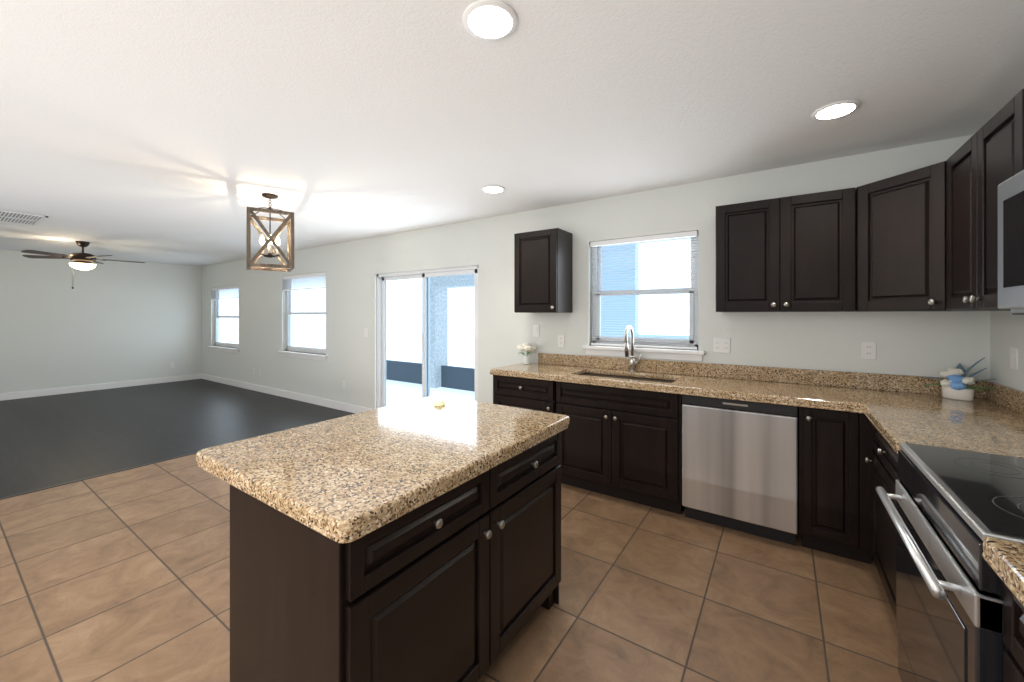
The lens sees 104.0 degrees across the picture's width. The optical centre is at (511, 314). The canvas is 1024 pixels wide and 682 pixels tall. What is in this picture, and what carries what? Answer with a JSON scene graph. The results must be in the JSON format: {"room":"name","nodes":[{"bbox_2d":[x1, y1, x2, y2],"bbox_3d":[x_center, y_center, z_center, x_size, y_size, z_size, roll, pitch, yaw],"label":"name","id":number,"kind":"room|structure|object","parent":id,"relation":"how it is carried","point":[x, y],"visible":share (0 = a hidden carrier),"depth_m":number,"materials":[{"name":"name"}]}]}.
{"room":"kitchen","nodes":[
{"label":"kitchen","id":0,"kind":"room"},
{"bbox_2d":[0,250,201,393],"bbox_3d":[-8.453,0.170,6.468,0.150,2.460,5.670,0,0,34],"label":"wall","id":1,"kind":"structure","parent":0,"point":[106,321],"depth_m":7.42,"materials":[{"name":"paint"}]},
{"bbox_2d":[0,373,200,400],"bbox_3d":[-8.394,1.343,6.410,0.015,0.115,5.640,0,0,34],"label":"baseboard","id":2,"kind":"structure","parent":1,"relation":"attached to","point":[64,390],"depth_m":7.38,"materials":[{"name":"white wood"}]},
{"bbox_2d":[0,379,354,499],"bbox_3d":[-6.069,1.428,4.950,5.800,0.064,5.820,0,0,34],"label":"floor","id":3,"kind":"structure","parent":0,"point":[49,441],"depth_m":5.06,"materials":[{"name":"grey carpet"}]},
{"bbox_2d":[0,454,900,681],"bbox_3d":[-1.166,1.430,1.643,6.070,0.060,5.820,0,0,34],"label":"floor","id":4,"kind":"structure","parent":0,"point":[122,576],"depth_m":1.97,"materials":[{"name":"brown tile"}]},
{"bbox_2d":[196,395,569,681],"bbox_3d":[-0.424,0.942,1.673,0.905,0.916,1.210,0,0,34],"label":"kitchen island","id":5,"kind":"object","parent":4,"relation":"on","point":[417,540],"visible":1,"depth_m":1.25,"materials":[{"name":"brown wood"}]},
{"bbox_2d":[434,400,444,405],"bbox_3d":[-0.388,0.470,2.143,0.062,0.026,0.062,0,0,34],"label":"dome","id":6,"kind":"object","parent":5,"relation":"on","point":[439,403],"visible":1,"depth_m":2.12,"materials":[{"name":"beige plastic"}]},
{"bbox_2d":[490,373,561,482],"bbox_3d":[0.274,0.962,3.651,0.704,0.876,0.569,0,0,34],"label":"base cabinet","id":7,"kind":"object","parent":4,"relation":"on","point":[532,393],"depth_m":3.40,"materials":[{"name":"brown wood"}]},
{"bbox_2d":[562,373,697,513],"bbox_3d":[0.876,0.962,3.245,1.037,0.876,0.569,0,0,34],"label":"base cabinet","id":8,"kind":"object","parent":4,"relation":"on","point":[621,436],"depth_m":2.95,"materials":[{"name":"brown wood"}]},
{"bbox_2d":[490,363,861,412],"bbox_3d":[1.028,0.506,3.124,2.560,0.044,0.599,0,0,34],"label":"countertop","id":9,"kind":"structure","parent":8,"relation":"on","point":[784,392],"depth_m":2.77,"materials":[{"name":"beige stone"}]},
{"bbox_2d":[517,342,535,363],"bbox_3d":[0.140,0.375,3.929,0.190,0.216,0.200,0,0,34],"label":"flowers vase","id":10,"kind":"object","parent":9,"relation":"on","point":[527,347],"visible":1,"depth_m":3.89,"materials":[{"name":"white ceramic"}]},
{"bbox_2d":[622,325,641,372],"bbox_3d":[1.002,0.287,3.327,0.110,0.398,0.212,0,0,34],"label":"faucet","id":11,"kind":"object","parent":9,"relation":"on","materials":[{"name":"silver metal"}]},
{"bbox_2d":[682,394,797,545],"bbox_3d":[1.567,0.970,2.756,0.645,0.860,0.548,0,0,34],"label":"dishwasher","id":12,"kind":"object","parent":4,"relation":"on","point":[739,465],"visible":1,"depth_m":2.52,"materials":[{"name":"silver metal"}]},
{"bbox_2d":[794,405,865,562],"bbox_3d":[1.985,0.962,2.497,0.330,0.876,0.569,0,0,34],"label":"base cabinet","id":13,"kind":"object","parent":4,"relation":"on","point":[831,442],"depth_m":2.27,"materials":[{"name":"brown wood"}]},
{"bbox_2d":[850,389,1023,457],"bbox_3d":[2.116,0.504,1.921,0.630,0.040,1.377,0,0,34],"label":"countertop","id":14,"kind":"structure","parent":13,"relation":"on","point":[979,424],"depth_m":1.81,"materials":[{"name":"beige stone"}]},
{"bbox_2d":[923,357,996,400],"bbox_3d":[2.554,0.362,2.298,0.268,0.243,0.219,0,0,34],"label":"flowers pot","id":15,"kind":"object","parent":14,"relation":"on","point":[954,386],"visible":1,"depth_m":2.27,"materials":[{"name":"white ceramic"}]},
{"bbox_2d":[866,417,989,617],"bbox_3d":[1.950,0.962,1.649,0.600,0.876,0.736,0,0,34],"label":"base cabinet","id":16,"kind":"object","parent":4,"relation":"on","point":[881,461],"depth_m":1.92,"materials":[{"name":"brown wood"}]},
{"bbox_2d":[876,443,1023,681],"bbox_3d":[1.483,0.870,1.050,0.691,1.060,0.762,0,0,34],"label":"range","id":17,"kind":"object","parent":4,"relation":"on","point":[951,511],"visible":0.94,"depth_m":1.10,"materials":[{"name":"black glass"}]},
{"bbox_2d":[993,569,1023,681],"bbox_3d":[1.041,0.962,0.300,0.600,0.876,0.962,0,0,34],"label":"base cabinet","id":18,"kind":"object","parent":4,"relation":"on","point":[1013,609],"depth_m":0.83,"materials":[{"name":"brown wood"}]},
{"bbox_2d":[982,537,1023,604],"bbox_3d":[1.029,0.504,0.309,0.630,0.040,0.964,0,0,34],"label":"countertop","id":19,"kind":"structure","parent":18,"relation":"on","point":[1006,558],"depth_m":0.81,"materials":[{"name":"beige stone"}]},
{"bbox_2d":[0,0,1023,265],"bbox_3d":[-3.562,-1.110,3.259,11.850,0.100,5.820,0,0,34],"label":"ceiling","id":20,"kind":"structure","parent":0,"point":[184,132],"depth_m":2.01,"materials":[{"name":"white paint"}]},
{"bbox_2d":[0,210,47,225],"bbox_3d":[-5.411,-1.054,4.362,0.750,0.012,0.380,0,0,34],"label":"ceiling vent","id":21,"kind":"object","parent":20,"relation":"in","point":[20,218],"visible":1,"depth_m":4.36,"materials":[{"name":"white metal"}]},
{"bbox_2d":[21,241,144,288],"bbox_3d":[-6.192,-0.715,5.825,1.283,0.690,1.268,0,0,34],"label":"ceiling fan","id":22,"kind":"object","parent":20,"relation":"hanging from","point":[82,260],"visible":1,"depth_m":5.72,"materials":[{"name":"brown metal"}]},
{"bbox_2d":[246,193,293,271],"bbox_3d":[-2.144,-0.733,3.545,0.347,0.655,0.347,0,0,-34],"label":"pendant lantern","id":23,"kind":"object","parent":20,"relation":"hanging from","point":[288,221],"visible":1,"depth_m":3.49,"materials":[{"name":"brown wood"}]},
{"bbox_2d":[462,0,517,40],"bbox_3d":[-0.078,-1.055,1.440,0.200,0.010,0.200,0,0,34],"label":"recessed light","id":24,"kind":"object","parent":20,"relation":"in","point":[490,20],"visible":1,"depth_m":1.43,"materials":[{"name":"white plastic"}]},
{"bbox_2d":[482,185,504,192],"bbox_3d":[-0.157,-1.055,3.362,0.200,0.010,0.200,0,0,34],"label":"recessed light","id":25,"kind":"object","parent":20,"relation":"in","point":[493,189],"visible":1,"depth_m":3.35,"materials":[{"name":"white plastic"}]},
{"bbox_2d":[811,100,860,120],"bbox_3d":[1.673,-1.055,2.068,0.200,0.010,0.200,0,0,34],"label":"recessed light","id":26,"kind":"object","parent":20,"relation":"in","point":[835,110],"visible":0.98,"depth_m":2.06,"materials":[{"name":"white plastic"}]},
{"bbox_2d":[202,135,989,409],"bbox_3d":[-1.976,0.170,5.609,11.850,2.460,0.150,0,0,34],"label":"wall","id":27,"kind":"structure","parent":0,"point":[932,344],"depth_m":3.77,"materials":[{"name":"paint"}]},
{"bbox_2d":[208,286,239,352],"bbox_3d":[-5.827,0.087,8.162,1.410,1.315,0.165,0,0,34],"label":"window","id":28,"kind":"structure","parent":27,"relation":"in","point":[227,347],"depth_m":8.23,"materials":[{"name":"white plastic"}]},
{"bbox_2d":[201,373,371,413],"bbox_3d":[-4.364,1.343,7.121,5.900,0.115,0.015,0,0,34],"label":"baseboard","id":29,"kind":"structure","parent":27,"relation":"attached to","point":[351,408],"depth_m":6.62,"materials":[{"name":"white wood"}]},
{"bbox_2d":[278,272,327,360],"bbox_3d":[-3.365,0.022,6.501,1.410,1.355,0.165,0,0,34],"label":"window","id":30,"kind":"structure","parent":27,"relation":"in","point":[290,349],"depth_m":6.54,"materials":[{"name":"white plastic"}]},
{"bbox_2d":[364,329,367,336],"bbox_3d":[-2.026,0.250,5.545,0.075,0.115,0.011,0,0,34],"label":"light switch","id":31,"kind":"object","parent":27,"relation":"attached to","point":[365,332],"visible":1,"depth_m":5.54,"materials":[{"name":"white plastic"}]},
{"bbox_2d":[377,265,477,408],"bbox_3d":[-1.077,0.422,5.002,1.800,1.955,0.110,0,0,34],"label":"sliding door","id":32,"kind":"structure","parent":27,"relation":"in","point":[424,275],"depth_m":5.00,"materials":[{"name":"white plastic"}]},
{"bbox_2d":[533,324,538,336],"bbox_3d":[0.242,0.160,4.016,0.070,0.125,0.011,0,0,34],"label":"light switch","id":33,"kind":"object","parent":27,"relation":"attached to","point":[535,330],"visible":1,"depth_m":4.01,"materials":[{"name":"white plastic"}]},
{"bbox_2d":[514,228,572,312],"bbox_3d":[0.296,-0.395,3.787,0.456,0.750,0.319,0,0,34],"label":"upper cabinet","id":34,"kind":"object","parent":27,"relation":"attached to","point":[543,259],"depth_m":3.65,"materials":[{"name":"brown wood"}]},
{"bbox_2d":[558,335,564,346],"bbox_3d":[0.475,0.254,3.860,0.072,0.115,0.008,0,0,34],"label":"electrical outlet","id":35,"kind":"object","parent":27,"relation":"attached to","point":[561,340],"visible":1,"depth_m":3.86,"materials":[{"name":"white plastic"}]},
{"bbox_2d":[582,231,704,361],"bbox_3d":[1.120,-0.153,3.475,1.030,1.046,0.165,0,0,34],"label":"kitchen window","id":36,"kind":"structure","parent":27,"relation":"in","point":[677,349],"depth_m":3.44,"materials":[{"name":"white plastic"}]},
{"bbox_2d":[713,338,729,352],"bbox_3d":[1.619,0.237,3.088,0.118,0.115,0.008,0,0,34],"label":"electrical outlet","id":37,"kind":"object","parent":27,"relation":"attached to","point":[721,345],"visible":1,"depth_m":3.09,"materials":[{"name":"white plastic"}]},
{"bbox_2d":[716,200,765,311],"bbox_3d":[1.707,-0.395,2.835,0.440,0.750,0.319,0,0,34],"label":"upper cabinet","id":38,"kind":"object","parent":27,"relation":"attached to","point":[740,227],"depth_m":2.74,"materials":[{"name":"brown wood"}]},
{"bbox_2d":[538,353,985,396],"bbox_3d":[1.511,0.431,3.147,3.005,0.105,0.021,0,0,34],"label":"backsplash","id":39,"kind":"structure","parent":27,"relation":"attached to","point":[900,383],"depth_m":2.88,"materials":[{"name":"beige stone"}]},
{"bbox_2d":[766,189,841,311],"bbox_3d":[1.985,-0.395,2.622,0.500,0.750,0.361,0,0,34],"label":"upper cabinet","id":40,"kind":"object","parent":27,"relation":"attached to","point":[804,232],"depth_m":2.54,"materials":[{"name":"brown wood"}]},
{"bbox_2d":[861,342,875,359],"bbox_3d":[2.328,0.234,2.610,0.072,0.115,0.008,0,0,34],"label":"electrical outlet","id":41,"kind":"object","parent":27,"relation":"attached to","point":[868,350],"visible":1,"depth_m":2.61,"materials":[{"name":"white plastic"}]},
{"bbox_2d":[990,311,1023,390],"bbox_3d":[1.246,0.170,-0.075,0.150,2.460,5.670,0,0,34],"label":"wall","id":42,"kind":"structure","parent":0,"point":[1006,330],"depth_m":2.15,"materials":[{"name":"paint"}]},
{"bbox_2d":[842,164,933,311],"bbox_3d":[2.288,-0.395,2.227,0.687,0.750,0.677,0,0,34],"label":"upper cabinet","id":43,"kind":"object","parent":42,"relation":"attached to","point":[924,239],"depth_m":2.23,"materials":[{"name":"brown wood"}]},
{"bbox_2d":[934,131,977,310],"bbox_3d":[2.161,-0.395,1.749,0.362,0.750,0.501,0,0,34],"label":"upper cabinet","id":44,"kind":"object","parent":42,"relation":"attached to","point":[955,178],"depth_m":1.86,"materials":[{"name":"brown wood"}]},
{"bbox_2d":[978,94,1017,310],"bbox_3d":[1.982,-0.395,1.445,0.319,0.750,0.442,0,0,34],"label":"upper cabinet","id":45,"kind":"object","parent":42,"relation":"attached to","point":[998,138],"depth_m":1.55,"materials":[{"name":"brown wood"}]},
{"bbox_2d":[986,381,1023,412],"bbox_3d":[1.875,0.431,1.020,0.022,0.105,3.090,0,0,34],"label":"backsplash","id":46,"kind":"structure","parent":42,"relation":"attached to","point":[1013,398],"depth_m":2.10,"materials":[{"name":"beige stone"}]},
{"bbox_2d":[1010,347,1017,369],"bbox_3d":[2.597,0.226,2.072,0.011,0.115,0.072,0,0,34],"label":"electrical outlet","id":47,"kind":"object","parent":42,"relation":"attached to","point":[1014,358],"visible":0.98,"depth_m":2.06,"materials":[{"name":"white plastic"}]},
{"bbox_2d":[1018,89,1023,172],"bbox_3d":[1.733,-0.615,1.076,0.319,0.310,0.444,0,0,34],"label":"upper cabinet","id":48,"kind":"object","parent":42,"relation":"attached to","point":[1021,94],"depth_m":1.36,"materials":[{"name":"brown wood"}]},
{"bbox_2d":[998,170,1023,314],"bbox_3d":[1.597,-0.226,0.973,0.428,0.452,0.762,0,0,34],"label":"microwave","id":49,"kind":"object","parent":48,"relation":"attached to","point":[1011,243],"visible":1,"depth_m":1.29,"materials":[{"name":"silver metal"}]},
{"label":"outside","id":50,"kind":"structure","parent":0,"visible":0},
{"bbox_2d":[219,239,690,363],"bbox_3d":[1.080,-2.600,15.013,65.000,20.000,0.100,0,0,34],"label":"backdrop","id":51,"kind":"structure","parent":50,"point":[400,339],"depth_m":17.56,"materials":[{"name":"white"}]},
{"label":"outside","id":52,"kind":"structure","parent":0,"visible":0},
{"bbox_2d":[386,244,688,405],"bbox_3d":[0.212,0.090,7.468,16.000,2.780,5.380,0,0,34],"label":"patio","id":53,"kind":"structure","parent":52,"point":[443,354],"depth_m":7.50,"materials":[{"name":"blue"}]}
]}

